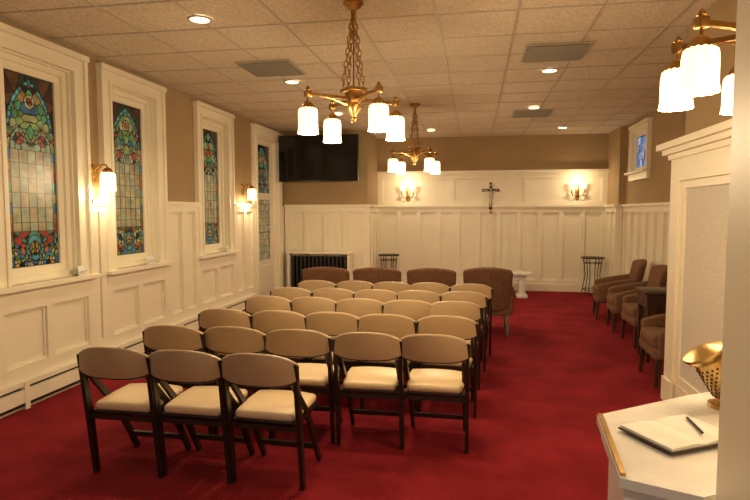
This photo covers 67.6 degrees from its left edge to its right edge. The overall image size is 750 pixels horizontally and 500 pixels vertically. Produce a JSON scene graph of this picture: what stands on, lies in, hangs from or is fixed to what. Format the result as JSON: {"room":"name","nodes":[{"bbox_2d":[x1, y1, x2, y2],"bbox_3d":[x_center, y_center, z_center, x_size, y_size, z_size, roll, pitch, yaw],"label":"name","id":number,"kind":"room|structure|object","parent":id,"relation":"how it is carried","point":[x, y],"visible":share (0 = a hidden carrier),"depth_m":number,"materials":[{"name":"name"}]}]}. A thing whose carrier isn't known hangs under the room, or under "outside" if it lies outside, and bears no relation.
{"room":"funeral home chapel","nodes":[
{"label":"funeral home chapel","id":0,"kind":"room"},
{"bbox_2d":[0,18,68,48],"bbox_3d":[-3.026,-1.718,4.739,0.340,0.230,0.800,1,4,10],"label":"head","id":1,"kind":"object","parent":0,"point":[1,20],"depth_m":4.68},
{"bbox_2d":[107,62,151,81],"bbox_3d":[-2.791,-1.810,6.055,0.340,0.230,0.800,1,4,10],"label":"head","id":2,"kind":"object","parent":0,"point":[108,63],"depth_m":5.98},
{"bbox_2d":[68,46,282,205],"bbox_3d":[-2.310,-0.566,8.845,0.340,3.100,7.360,1,4,10],"label":"wall","id":3,"kind":"structure","parent":0,"point":[178,104],"depth_m":7.06,"materials":[{"name":"beige paint"}]},
{"bbox_2d":[14,275,76,285],"bbox_3d":[-3.026,0.761,4.911,0.340,1.000,0.800,1,4,10],"label":"sill","id":4,"kind":"structure","parent":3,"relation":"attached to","point":[76,275],"depth_m":4.82,"materials":[{"name":"white wood"}]},
{"bbox_2d":[91,164,116,190],"bbox_3d":[-2.623,-0.705,5.419,0.236,0.263,0.153,1,4,10],"label":"wall sconce","id":5,"kind":"object","parent":3,"relation":"attached to","point":[107,177],"visible":0.98,"depth_m":5.38,"materials":[{"name":"white glass"}]},
{"bbox_2d":[95,62,174,284],"bbox_3d":[-2.732,-0.777,6.116,0.460,2.180,1.180,1,4,10],"label":"window","id":6,"kind":"structure","parent":3,"relation":"in","point":[113,84],"depth_m":6.31,"materials":[{"name":"beige paint"}]},
{"bbox_2d":[112,101,143,255],"bbox_3d":[-2.702,-0.761,6.112,0.001,1.616,0.546,1,4,10],"label":"window","id":7,"kind":"structure","parent":6,"relation":"attached to","point":[126,119],"depth_m":6.13,"materials":[{"name":"multicoloured glass"}]},
{"bbox_2d":[146,256,156,263],"bbox_3d":[-2.519,0.115,6.310,0.051,0.088,0.110,2,4,22],"label":"paper card","id":8,"kind":"object","parent":6,"relation":"on","point":[150,259],"visible":1,"depth_m":6.30,"materials":[{"name":"white paper"}]},
{"bbox_2d":[192,101,239,266],"bbox_3d":[-2.396,-0.907,7.992,0.460,2.180,1.180,1,4,10],"label":"window","id":9,"kind":"structure","parent":3,"relation":"in","point":[205,116],"depth_m":8.23,"materials":[{"name":"beige paint"}]},
{"bbox_2d":[203,129,218,244],"bbox_3d":[-2.367,-0.892,7.988,0.001,1.616,0.546,1,4,10],"label":"window","id":10,"kind":"structure","parent":9,"relation":"attached to","point":[209,137],"depth_m":8.04,"materials":[{"name":"multicoloured glass"}]},
{"bbox_2d":[241,183,256,199],"bbox_3d":[-1.999,-0.927,8.907,0.236,0.263,0.153,1,4,10],"label":"wall sconce","id":11,"kind":"object","parent":3,"relation":"attached to","point":[251,192],"visible":1,"depth_m":8.86,"materials":[{"name":"white glass"}]},
{"bbox_2d":[250,123,282,295],"bbox_3d":[-2.039,-0.617,10.020,0.380,3.040,1.390,1,4,10],"label":"door","id":12,"kind":"structure","parent":3,"relation":"in","point":[269,272],"depth_m":10.33,"materials":[{"name":"beige paint"}]},
{"bbox_2d":[258,145,268,192],"bbox_3d":[-2.014,-1.435,9.959,0.001,0.840,0.710,1,4,10],"label":"glass pane","id":13,"kind":"object","parent":12,"relation":"attached to","point":[263,152],"visible":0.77,"depth_m":10.04,"materials":[{"name":"multicoloured glass"}]},
{"bbox_2d":[258,200,269,260],"bbox_3d":[-2.014,-0.358,10.034,0.001,1.080,0.710,1,4,10],"label":"glass pane","id":14,"kind":"object","parent":12,"relation":"attached to","point":[264,215],"visible":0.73,"depth_m":10.12,"materials":[{"name":"beige glass"}]},
{"bbox_2d":[199,99,224,110],"bbox_3d":[-2.455,-1.940,7.931,0.340,0.230,0.800,1,4,10],"label":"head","id":15,"kind":"object","parent":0,"point":[200,100],"depth_m":7.86},
{"bbox_2d":[254,121,275,130],"bbox_3d":[-2.098,-2.080,9.929,0.340,0.230,1.050,1,4,10],"label":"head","id":16,"kind":"object","parent":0,"point":[254,121],"depth_m":9.84},
{"bbox_2d":[282,131,377,273],"bbox_3d":[-0.820,-0.750,11.499,1.660,3.100,1.600,1,4,10],"label":"wall","id":17,"kind":"structure","parent":0,"point":[364,191],"depth_m":10.69,"materials":[{"name":"beige paint"}]},
{"bbox_2d":[279,134,358,181],"bbox_3d":[-1.000,-1.688,10.418,1.500,0.840,0.447,1,4,10],"label":"television","id":18,"kind":"object","parent":17,"relation":"attached to","point":[302,158],"visible":1,"depth_m":10.20,"materials":[{"name":"black plastic"}]},
{"bbox_2d":[284,205,380,286],"bbox_3d":[-0.802,-0.043,11.275,1.690,1.720,1.230,1,4,10],"label":"wall paneling","id":19,"kind":"structure","parent":17,"relation":"attached to","point":[355,228],"depth_m":10.71,"materials":[{"name":"beige paint"}]},
{"bbox_2d":[0,291,663,499],"bbox_3d":[0.391,1.316,4.858,7.300,0.100,14.500,1,4,10],"label":"floor","id":20,"kind":"structure","parent":0,"point":[534,434],"depth_m":3.90,"materials":[{"name":"red carpet"}]},
{"bbox_2d":[0,294,256,418],"bbox_3d":[-2.632,1.091,5.729,0.059,0.228,7.380,1,4,10],"label":"baseboard heater","id":21,"kind":"object","parent":20,"relation":"on","point":[22,394],"visible":0.37,"depth_m":4.80,"materials":[{"name":"grey metal"}]},
{"bbox_2d":[76,347,191,477],"bbox_3d":[-1.480,0.952,3.498,0.472,0.832,0.581,1,4,9],"label":"folding chair","id":22,"kind":"object","parent":20,"relation":"on","point":[126,404],"visible":0.94,"depth_m":3.33,"materials":[{"name":"brown wood"}]},
{"bbox_2d":[142,325,234,434],"bbox_3d":[-1.352,0.908,4.120,0.472,0.832,0.581,1,4,12],"label":"folding chair","id":23,"kind":"object","parent":20,"relation":"on","point":[155,337],"visible":0.49,"depth_m":3.83,"materials":[{"name":"brown wood"}]},
{"bbox_2d":[149,349,254,483],"bbox_3d":[-1.045,0.956,3.436,0.472,0.832,0.581,1,4,11],"label":"folding chair","id":24,"kind":"object","parent":20,"relation":"on","point":[205,403],"visible":0.88,"depth_m":3.27,"materials":[{"name":"brown wood"}]},
{"bbox_2d":[198,308,260,393],"bbox_3d":[-1.171,0.863,4.769,0.472,0.832,0.581,1,4,11],"label":"folding chair","id":25,"kind":"object","parent":20,"relation":"on","point":[214,317],"visible":0.37,"depth_m":4.47,"materials":[{"name":"brown wood"}]},
{"bbox_2d":[203,326,270,438],"bbox_3d":[-0.914,0.912,4.073,0.472,0.832,0.581,1,4,12],"label":"folding chair","id":26,"kind":"object","parent":20,"relation":"on","point":[219,339],"visible":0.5,"depth_m":3.78,"materials":[{"name":"brown wood"}]},
{"bbox_2d":[245,295,294,361],"bbox_3d":[-0.948,0.816,5.452,0.472,0.832,0.581,1,4,11],"label":"folding chair","id":27,"kind":"object","parent":20,"relation":"on","point":[254,304],"visible":0.38,"depth_m":5.15,"materials":[{"name":"brown wood"}]},
{"bbox_2d":[221,353,321,490],"bbox_3d":[-0.601,0.962,3.356,0.472,0.832,0.581,1,4,12],"label":"folding chair","id":28,"kind":"object","parent":20,"relation":"on","point":[287,408],"visible":1,"depth_m":3.19,"materials":[{"name":"brown wood"}]},
{"bbox_2d":[251,310,312,362],"bbox_3d":[-0.724,0.869,4.692,0.472,0.832,0.581,1,4,10],"label":"folding chair","id":29,"kind":"object","parent":20,"relation":"on","point":[266,321],"visible":0.47,"depth_m":4.40,"materials":[{"name":"brown wood"}]},
{"bbox_2d":[270,287,312,300],"bbox_3d":[-0.822,0.775,6.039,0.472,0.832,0.581,1,4,12],"label":"folding chair","id":30,"kind":"object","parent":20,"relation":"on","point":[290,293],"visible":0.26,"depth_m":5.73,"materials":[{"name":"beige fabric"}]},
{"bbox_2d":[264,329,342,443],"bbox_3d":[-0.485,0.917,3.989,0.472,0.832,0.581,1,4,8],"label":"folding chair","id":31,"kind":"object","parent":20,"relation":"on","point":[296,343],"visible":0.72,"depth_m":3.74,"materials":[{"name":"brown wood"}]},
{"bbox_2d":[297,280,336,291],"bbox_3d":[-0.627,0.735,6.615,0.472,0.832,0.581,1,4,9],"label":"folding chair","id":32,"kind":"object","parent":20,"relation":"on","point":[311,285],"visible":0.24,"depth_m":6.31,"materials":[{"name":"beige fabric"}]},
{"bbox_2d":[286,251,352,286],"bbox_3d":[-1.047,0.446,10.589,1.240,0.840,0.260,1,4,10],"label":"radiator","id":33,"kind":"object","parent":20,"relation":"on","point":[295,264],"visible":0.47,"depth_m":10.55,"materials":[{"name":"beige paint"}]},
{"bbox_2d":[291,297,348,379],"bbox_3d":[-0.519,0.820,5.386,0.472,0.832,0.581,1,4,11],"label":"folding chair","id":34,"kind":"object","parent":20,"relation":"on","point":[305,306],"visible":0.38,"depth_m":5.08,"materials":[{"name":"brown wood"}]},
{"bbox_2d":[302,267,349,283],"bbox_3d":[-0.603,0.639,7.494,0.667,0.894,0.719,1,4,8],"label":"armchair","id":35,"kind":"object","parent":20,"relation":"on","point":[334,275],"visible":0.1,"depth_m":7.14,"materials":[{"name":"brown fabric"}]},
{"bbox_2d":[312,288,353,301],"bbox_3d":[-0.386,0.779,5.973,0.472,0.832,0.581,1,4,10],"label":"folding chair","id":36,"kind":"object","parent":20,"relation":"on","point":[336,294],"visible":0.25,"depth_m":5.67,"materials":[{"name":"beige fabric"}]},
{"bbox_2d":[306,312,364,389],"bbox_3d":[-0.293,0.873,4.623,0.472,0.832,0.581,1,4,10],"label":"folding chair","id":37,"kind":"object","parent":20,"relation":"on","point":[328,323],"visible":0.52,"depth_m":4.33,"materials":[{"name":"brown wood"}]},
{"bbox_2d":[336,280,372,292],"bbox_3d":[-0.187,0.738,6.575,0.472,0.832,0.581,1,4,9],"label":"folding chair","id":38,"kind":"object","parent":20,"relation":"on","point":[354,286],"visible":0.29,"depth_m":6.27,"materials":[{"name":"beige fabric"}]},
{"bbox_2d":[335,298,383,379],"bbox_3d":[-0.101,0.826,5.304,0.472,0.832,0.581,1,4,9],"label":"folding chair","id":39,"kind":"object","parent":20,"relation":"on","point":[359,307],"visible":0.37,"depth_m":5.00,"materials":[{"name":"brown wood"}]},
{"bbox_2d":[332,332,404,449],"bbox_3d":[-0.017,0.924,3.896,0.472,0.832,0.581,1,4,8],"label":"folding chair","id":40,"kind":"object","parent":20,"relation":"on","point":[355,346],"visible":0.99,"depth_m":3.72,"materials":[{"name":"brown wood"}]},
{"bbox_2d":[353,289,397,302],"bbox_3d":[0.043,0.786,5.878,0.472,0.832,0.581,1,4,9],"label":"folding chair","id":41,"kind":"object","parent":20,"relation":"on","point":[381,295],"visible":0.23,"depth_m":5.57,"materials":[{"name":"beige fabric"}]},
{"bbox_2d":[353,267,400,283],"bbox_3d":[0.073,0.644,7.425,0.667,0.894,0.719,1,4,11],"label":"armchair","id":42,"kind":"object","parent":20,"relation":"on","point":[373,275],"visible":0.11,"depth_m":7.07,"materials":[{"name":"brown fabric"}]},
{"bbox_2d":[357,314,416,411],"bbox_3d":[0.132,0.879,4.535,0.472,0.832,0.581,1,4,11],"label":"folding chair","id":43,"kind":"object","parent":20,"relation":"on","point":[399,326],"visible":0.56,"depth_m":4.24,"materials":[{"name":"brown wood"}]},
{"bbox_2d":[378,254,398,269],"bbox_3d":[0.275,0.450,11.284,0.440,0.729,0.440,1,4,10],"label":"wire stand","id":44,"kind":"object","parent":20,"relation":"on","point":[380,255],"visible":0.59,"depth_m":11.21,"materials":[{"name":"grey metal"}]},
{"bbox_2d":[371,281,410,293],"bbox_3d":[0.225,0.744,6.477,0.472,0.832,0.581,1,4,9],"label":"folding chair","id":45,"kind":"object","parent":20,"relation":"on","point":[396,287],"visible":0.25,"depth_m":6.17,"materials":[{"name":"beige fabric"}]},
{"bbox_2d":[382,300,430,366],"bbox_3d":[0.324,0.832,5.219,0.472,0.832,0.581,1,4,8],"label":"folding chair","id":46,"kind":"object","parent":20,"relation":"on","point":[415,310],"visible":0.3,"depth_m":4.92,"materials":[{"name":"brown wood"}]},
{"bbox_2d":[397,290,441,303],"bbox_3d":[0.468,0.790,5.813,0.472,0.832,0.581,1,4,10],"label":"folding chair","id":47,"kind":"object","parent":20,"relation":"on","point":[431,297],"visible":0.27,"depth_m":5.51,"materials":[{"name":"beige fabric"}]},
{"bbox_2d":[411,282,449,294],"bbox_3d":[0.643,0.749,6.406,0.472,0.832,0.581,1,4,11],"label":"folding chair","id":48,"kind":"object","parent":20,"relation":"on","point":[438,288],"visible":0.2,"depth_m":6.10,"materials":[{"name":"beige fabric"}]},
{"bbox_2d":[407,268,455,286],"bbox_3d":[0.753,0.649,7.354,0.667,0.894,0.719,1,4,9],"label":"armchair","id":49,"kind":"object","parent":20,"relation":"on","point":[447,277],"visible":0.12,"depth_m":7.00,"materials":[{"name":"brown fabric"}]},
{"bbox_2d":[400,334,470,453],"bbox_3d":[0.418,0.928,3.837,0.472,0.832,0.581,1,4,11],"label":"folding chair","id":50,"kind":"object","parent":20,"relation":"on","point":[420,348],"visible":0.94,"depth_m":3.65,"materials":[{"name":"brown wood"}]},
{"bbox_2d":[416,315,478,418],"bbox_3d":[0.585,0.884,4.469,0.472,0.832,0.581,1,4,11],"label":"folding chair","id":51,"kind":"object","parent":20,"relation":"on","point":[465,328],"visible":0.55,"depth_m":4.20,"materials":[{"name":"brown wood"}]},
{"bbox_2d":[430,301,481,389],"bbox_3d":[0.736,0.837,5.151,0.472,0.832,0.581,1,4,9],"label":"folding chair","id":52,"kind":"object","parent":20,"relation":"on","point":[473,311],"visible":0.41,"depth_m":4.86,"materials":[{"name":"brown wood"}]},
{"bbox_2d":[441,291,487,370],"bbox_3d":[0.908,0.795,5.750,0.472,0.832,0.581,1,4,10],"label":"folding chair","id":53,"kind":"object","parent":20,"relation":"on","point":[477,298],"visible":0.3,"depth_m":5.47,"materials":[{"name":"brown wood"}]},
{"bbox_2d":[449,283,492,355],"bbox_3d":[1.076,0.756,6.312,0.472,0.832,0.581,1,4,9],"label":"folding chair","id":54,"kind":"object","parent":20,"relation":"on","point":[485,290],"visible":0.34,"depth_m":6.03,"materials":[{"name":"brown wood"}]},
{"bbox_2d":[463,267,513,336],"bbox_3d":[1.486,0.644,7.427,0.667,0.894,0.719,1,4,10],"label":"armchair","id":55,"kind":"object","parent":20,"relation":"on","point":[500,280],"visible":0.52,"depth_m":7.11,"materials":[{"name":"brown fabric"}]},
{"bbox_2d":[511,270,531,297],"bbox_3d":[2.292,0.635,10.530,1.240,0.470,0.440,1,4,10],"label":"marble table","id":56,"kind":"object","parent":20,"relation":"on","point":[520,276],"visible":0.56,"depth_m":10.30,"materials":[{"name":"white stone"}]},
{"bbox_2d":[580,256,604,296],"bbox_3d":[4.115,0.498,10.601,0.440,0.729,0.440,1,4,10],"label":"wire stand","id":57,"kind":"object","parent":20,"relation":"on","point":[583,257],"visible":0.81,"depth_m":10.56,"materials":[{"name":"grey metal"}]},
{"bbox_2d":[592,259,646,319],"bbox_3d":[3.659,0.577,8.393,0.719,0.894,0.667,1,4,17],"label":"armchair","id":58,"kind":"object","parent":20,"relation":"on","point":[600,287],"visible":0.58,"depth_m":8.19,"materials":[{"name":"brown fabric"}]},
{"bbox_2d":[606,265,667,332],"bbox_3d":[3.521,0.638,7.507,0.719,0.894,0.667,1,4,14],"label":"armchair","id":59,"kind":"object","parent":20,"relation":"on","point":[657,277],"visible":0.44,"depth_m":7.47,"materials":[{"name":"brown fabric"}]},
{"bbox_2d":[621,285,666,348],"bbox_3d":[3.401,0.693,6.722,0.719,0.894,0.667,1,4,8],"label":"armchair","id":60,"kind":"object","parent":20,"relation":"on","point":[629,302],"visible":0.3,"depth_m":6.73,"materials":[{"name":"brown fabric"}]},
{"bbox_2d":[635,287,666,362],"bbox_3d":[3.264,0.805,6.010,0.800,0.760,0.400,1,4,10],"label":"side table","id":61,"kind":"object","parent":20,"relation":"on","point":[650,298],"visible":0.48,"depth_m":5.92,"materials":[{"name":"brown wood"}]},
{"bbox_2d":[638,313,665,387],"bbox_3d":[2.925,0.795,5.254,0.719,0.894,0.667,1,4,11],"label":"armchair","id":62,"kind":"object","parent":20,"relation":"on","point":[652,332],"visible":0.24,"depth_m":5.29,"materials":[{"name":"brown fabric"}]},
{"bbox_2d":[597,392,718,499],"bbox_3d":[0.956,1.004,1.714,0.594,0.958,0.875,1,4,10],"label":"table","id":63,"kind":"object","parent":20,"relation":"on","point":[638,469],"visible":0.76,"depth_m":1.47,"materials":[{"name":"white wood"}]},
{"bbox_2d":[618,414,718,454],"bbox_3d":[0.874,0.519,1.611,0.262,0.024,0.190,-1,4,-20],"label":"book","id":64,"kind":"object","parent":63,"relation":"on","point":[676,434],"visible":0.9,"depth_m":1.59,"materials":[{"name":"paper"}]},
{"bbox_2d":[683,341,721,409],"bbox_3d":[1.129,0.412,1.863,0.189,0.218,0.136,1,4,10],"label":"vase","id":65,"kind":"object","parent":63,"relation":"on","point":[706,357],"visible":0.63,"depth_m":1.83,"materials":[{"name":"gold metal"}]},
{"bbox_2d":[0,0,716,138],"bbox_3d":[0.391,-1.883,4.636,7.300,0.126,14.500,1,4,10],"label":"ceiling","id":66,"kind":"structure","parent":0,"point":[460,60],"depth_m":5.25,"materials":[{"name":"tile"}]},
{"bbox_2d":[187,15,212,23],"bbox_3d":[-1.365,-1.794,4.365,0.194,0.010,0.194,1,4,10],"label":"recessed light","id":67,"kind":"object","parent":66,"relation":"in","point":[198,19],"visible":1,"depth_m":4.37,"materials":[{"name":"beige paint"}]},
{"bbox_2d":[235,60,306,76],"bbox_3d":[-1.083,-1.894,5.886,0.580,0.026,0.580,1,4,10],"label":"ceiling vent","id":68,"kind":"object","parent":66,"relation":"in","point":[279,67],"depth_m":5.80,"materials":[{"name":"metal"}]},
{"bbox_2d":[284,80,300,83],"bbox_3d":[-0.958,-1.941,6.471,0.194,0.010,0.194,1,4,10],"label":"recessed light","id":69,"kind":"object","parent":66,"relation":"in","point":[285,81],"visible":1,"depth_m":6.46,"materials":[{"name":"beige paint"}]},
{"bbox_2d":[298,0,404,142],"bbox_3d":[-0.155,-1.302,4.061,0.661,0.955,0.661,1,4,15],"label":"chandelier","id":70,"kind":"object","parent":66,"relation":"hanging from","point":[379,119],"visible":1,"depth_m":4.01,"materials":[{"name":"white glass"}]},
{"bbox_2d":[388,103,439,174],"bbox_3d":[0.559,-1.568,7.886,0.661,0.955,0.661,1,4,15],"label":"chandelier","id":71,"kind":"object","parent":66,"relation":"hanging from","point":[432,165],"visible":1,"depth_m":7.84,"materials":[{"name":"white glass"}]},
{"bbox_2d":[511,109,553,117],"bbox_3d":[2.407,-2.082,8.589,0.580,0.026,0.580,1,4,10],"label":"ceiling vent","id":72,"kind":"object","parent":66,"relation":"in","point":[520,113],"depth_m":8.48,"materials":[{"name":"metal"}]},
{"bbox_2d":[527,106,540,108],"bbox_3d":[2.298,-2.054,8.091,0.194,0.010,0.194,1,4,10],"label":"recessed light","id":73,"kind":"object","parent":66,"relation":"in","point":[532,107],"visible":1,"depth_m":8.07,"materials":[{"name":"beige paint"}]},
{"bbox_2d":[540,68,558,72],"bbox_3d":[1.854,-1.905,5.951,0.194,0.010,0.194,1,4,10],"label":"recessed light","id":74,"kind":"object","parent":66,"relation":"in","point":[547,70],"visible":1,"depth_m":5.95,"materials":[{"name":"beige paint"}]},
{"bbox_2d":[520,42,592,62],"bbox_3d":[1.696,-1.853,5.290,0.580,0.026,0.580,1,4,10],"label":"ceiling vent","id":75,"kind":"object","parent":66,"relation":"in","point":[560,51],"depth_m":5.21,"materials":[{"name":"grey metal"}]},
{"bbox_2d":[658,8,735,114],"bbox_3d":[1.641,-1.144,2.295,0.795,1.025,0.860,1,4,10],"label":"chandelier","id":76,"kind":"object","parent":66,"relation":"hanging from","point":[697,72],"visible":0.8,"depth_m":2.25,"materials":[{"name":"white glass"}]},
{"bbox_2d":[378,133,608,171],"bbox_3d":[2.613,-0.750,11.496,5.100,3.100,0.400,1,4,10],"label":"wall","id":77,"kind":"structure","parent":0,"point":[562,151],"depth_m":11.20,"materials":[{"name":"beige paint"}]},
{"bbox_2d":[482,182,498,209],"bbox_3d":[2.310,-1.080,11.193,0.340,0.540,0.072,1,4,10],"label":"crucifix","id":78,"kind":"object","parent":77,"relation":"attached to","point":[490,190],"visible":1,"depth_m":11.19,"materials":[{"name":"brown wood"}]},
{"bbox_2d":[377,169,608,291],"bbox_3d":[2.288,-0.392,11.319,4.530,2.410,0.110,1,4,10],"label":"wall paneling","id":79,"kind":"structure","parent":77,"relation":"attached to","point":[538,227],"depth_m":11.29,"materials":[{"name":"beige paint"}]},
{"bbox_2d":[400,186,414,200],"bbox_3d":[0.675,-1.154,11.533,0.325,0.320,0.137,1,4,10],"label":"candle sconce","id":80,"kind":"object","parent":79,"relation":"on","point":[407,197],"visible":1,"depth_m":11.55,"materials":[{"name":"gold metal"}]},
{"bbox_2d":[570,184,586,199],"bbox_3d":[3.963,-1.133,10.947,0.325,0.320,0.137,1,4,10],"label":"candle sconce","id":81,"kind":"object","parent":79,"relation":"on","point":[577,195],"visible":1,"depth_m":10.96,"materials":[{"name":"gold metal"}]},
{"bbox_2d":[607,126,627,262],"bbox_3d":[4.508,-0.681,10.500,0.120,3.100,0.900,1,4,10],"label":"wall","id":82,"kind":"structure","parent":0,"point":[617,145],"depth_m":10.13,"materials":[{"name":"beige paint"}]},
{"bbox_2d":[625,110,685,203],"bbox_3d":[3.909,-0.357,5.844,0.340,3.100,10.300,1,4,10],"label":"wall","id":83,"kind":"structure","parent":0,"point":[666,126],"depth_m":8.25,"materials":[{"name":"beige paint"}]},
{"bbox_2d":[603,202,669,284],"bbox_3d":[3.968,0.202,7.756,0.200,1.720,6.480,1,4,10],"label":"trim","id":84,"kind":"structure","parent":83,"relation":"attached to","point":[644,234],"depth_m":9.35,"materials":[{"name":"beige paint"}]},
{"bbox_2d":[624,117,652,180],"bbox_3d":[4.441,-1.605,9.093,0.460,0.920,1.100,1,4,10],"label":"window","id":85,"kind":"structure","parent":83,"relation":"in","point":[644,126],"depth_m":9.11,"materials":[{"name":"beige paint"}]},
{"bbox_2d":[637,134,645,167],"bbox_3d":[4.363,-1.611,9.107,0.001,0.506,0.656,1,4,10],"label":"window","id":86,"kind":"structure","parent":85,"relation":"attached to","point":[641,140],"depth_m":9.20,"materials":[{"name":"blue glass"}]},
{"bbox_2d":[685,0,736,134],"bbox_3d":[2.687,-0.140,2.733,0.969,3.100,3.670,1,4,10],"label":"wall","id":87,"kind":"structure","parent":0,"point":[705,113],"depth_m":4.00,"materials":[{"name":"beige paint"}]},
{"bbox_2d":[656,119,731,400],"bbox_3d":[2.723,0.267,3.732,1.060,2.150,2.010,1,4,10],"label":"surround","id":88,"kind":"object","parent":87,"relation":"attached to","point":[700,160],"visible":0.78,"depth_m":4.20,"materials":[{"name":"beige paint"}]},
{"bbox_2d":[716,0,749,499],"bbox_3d":[1.686,0.112,-0.892,2.565,3.100,3.825,1,4,10],"label":"wall","id":89,"kind":"structure","parent":0,"point":[733,457],"depth_m":1.16,"materials":[{"name":"beige paint"}]},
{"bbox_3d":[-3.653,-0.043,1.332,0.340,3.100,6.340,1,4,10],"label":"wall","id":90,"kind":"structure","parent":0,"visible":0},
{"bbox_2d":[0,22,101,306],"bbox_3d":[-2.967,-0.685,4.800,0.460,2.180,1.180,1,4,10],"label":"window","id":91,"kind":"structure","parent":90,"relation":"in","point":[22,52],"depth_m":5.07,"materials":[{"name":"beige paint"}]},
{"bbox_2d":[3,68,58,268],"bbox_3d":[-2.937,-0.670,4.796,0.001,1.616,0.546,1,4,10],"label":"window","id":92,"kind":"structure","parent":91,"relation":"attached to","point":[28,99],"depth_m":4.79,"materials":[{"name":"multicoloured glass"}]},
{"bbox_2d":[77,266,87,275],"bbox_3d":[-2.716,0.192,5.207,0.051,0.088,0.110,0,4,-1],"label":"paper card","id":93,"kind":"object","parent":91,"relation":"on","point":[81,271],"visible":1,"depth_m":5.19,"materials":[{"name":"white paper"}]},
{"bbox_2d":[0,199,285,388],"bbox_3d":[-2.533,0.293,6.481,0.070,1.715,9.000,1,4,10],"label":"wall paneling","id":94,"kind":"structure","parent":90,"relation":"attached to","point":[38,336],"depth_m":5.87,"materials":[{"name":"beige paint"}]}
]}

